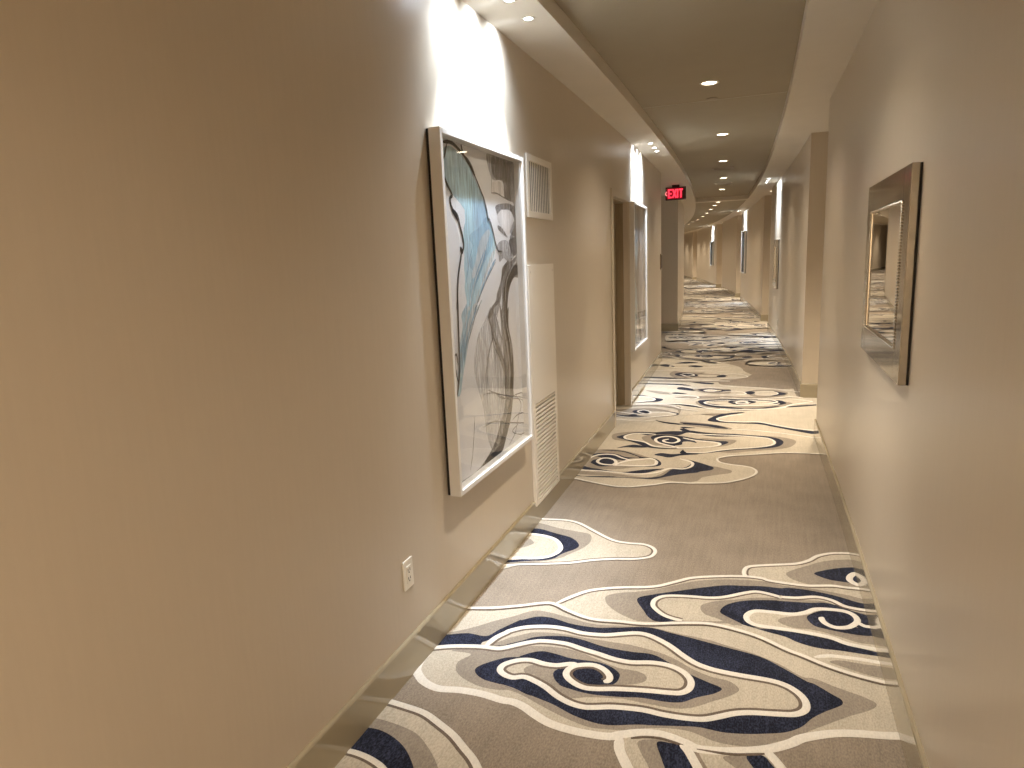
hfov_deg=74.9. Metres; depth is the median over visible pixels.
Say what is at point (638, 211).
print
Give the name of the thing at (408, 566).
receptacle
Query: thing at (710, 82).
recessed light
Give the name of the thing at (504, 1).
recessed light
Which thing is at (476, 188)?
framed picture
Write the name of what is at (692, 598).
floor
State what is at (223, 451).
wall
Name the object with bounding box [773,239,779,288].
wall mirror
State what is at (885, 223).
mirror glass
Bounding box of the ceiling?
[462,0,877,233]
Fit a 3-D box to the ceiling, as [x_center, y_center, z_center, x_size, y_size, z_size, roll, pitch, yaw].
[3.617,-5.411,21.545,8.865,0.232,55.569,0,11,13]
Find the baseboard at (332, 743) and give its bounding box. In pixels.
[286,276,928,767]
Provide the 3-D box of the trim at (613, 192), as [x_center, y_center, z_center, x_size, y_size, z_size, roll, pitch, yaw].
[1.066,-0.744,6.462,0.015,2.147,0.974,1,11,19]
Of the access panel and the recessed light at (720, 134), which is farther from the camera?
the recessed light at (720, 134)
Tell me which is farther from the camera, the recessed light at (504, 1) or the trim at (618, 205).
the trim at (618, 205)
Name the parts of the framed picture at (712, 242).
glass, frame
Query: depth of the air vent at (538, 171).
3.90 m
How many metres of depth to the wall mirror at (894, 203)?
2.41 m
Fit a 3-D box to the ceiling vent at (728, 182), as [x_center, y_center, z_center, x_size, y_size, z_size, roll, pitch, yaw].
[3.800,-3.608,12.048,0.300,0.012,0.240,1,11,17]
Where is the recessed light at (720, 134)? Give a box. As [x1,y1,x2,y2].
[716,133,728,135]
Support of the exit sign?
hanging from the ceiling
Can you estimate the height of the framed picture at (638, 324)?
1.505 m
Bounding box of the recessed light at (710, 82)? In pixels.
[699,80,719,85]
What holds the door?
in the wall
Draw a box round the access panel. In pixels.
[527,263,559,506]
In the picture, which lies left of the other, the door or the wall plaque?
the door
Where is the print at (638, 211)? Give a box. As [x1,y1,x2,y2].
[634,206,642,343]
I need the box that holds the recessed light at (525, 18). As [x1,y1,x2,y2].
[522,16,534,20]
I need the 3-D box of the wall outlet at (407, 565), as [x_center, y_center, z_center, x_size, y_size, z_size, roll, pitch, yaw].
[-0.397,0.727,2.561,0.009,0.118,0.072,2,11,21]
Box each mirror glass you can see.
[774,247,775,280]
[867,204,902,342]
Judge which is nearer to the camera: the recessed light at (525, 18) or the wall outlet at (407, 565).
the wall outlet at (407, 565)
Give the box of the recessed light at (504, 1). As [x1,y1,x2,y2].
[502,0,516,2]
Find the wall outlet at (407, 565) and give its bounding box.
[402,555,413,591]
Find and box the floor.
[335,278,906,767]
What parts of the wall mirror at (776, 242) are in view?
beaded trim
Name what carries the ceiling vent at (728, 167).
in the ceiling
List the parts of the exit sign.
panel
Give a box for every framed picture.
[426,126,533,496]
[629,201,647,350]
[710,241,713,265]
[741,230,746,273]
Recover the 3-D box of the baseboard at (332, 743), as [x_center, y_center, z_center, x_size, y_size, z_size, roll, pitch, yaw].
[5.562,-2.746,21.631,6.643,0.154,54.943,1,11,15]
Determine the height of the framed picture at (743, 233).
1.200 m
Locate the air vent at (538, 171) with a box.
[525,153,552,220]
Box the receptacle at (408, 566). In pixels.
[406,564,411,583]
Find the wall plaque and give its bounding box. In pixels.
[660,254,661,269]
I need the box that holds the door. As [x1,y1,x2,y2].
[613,204,617,405]
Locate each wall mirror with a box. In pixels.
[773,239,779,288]
[861,162,922,385]
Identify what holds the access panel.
attached to the wall
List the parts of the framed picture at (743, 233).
glass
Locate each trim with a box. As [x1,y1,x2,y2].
[610,188,631,425]
[613,199,624,404]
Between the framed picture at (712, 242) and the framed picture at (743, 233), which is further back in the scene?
the framed picture at (712, 242)
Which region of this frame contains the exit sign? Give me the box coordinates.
[665,184,685,200]
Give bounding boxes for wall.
[0,0,1023,767]
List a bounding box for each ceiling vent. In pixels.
[712,166,733,169]
[714,182,731,184]

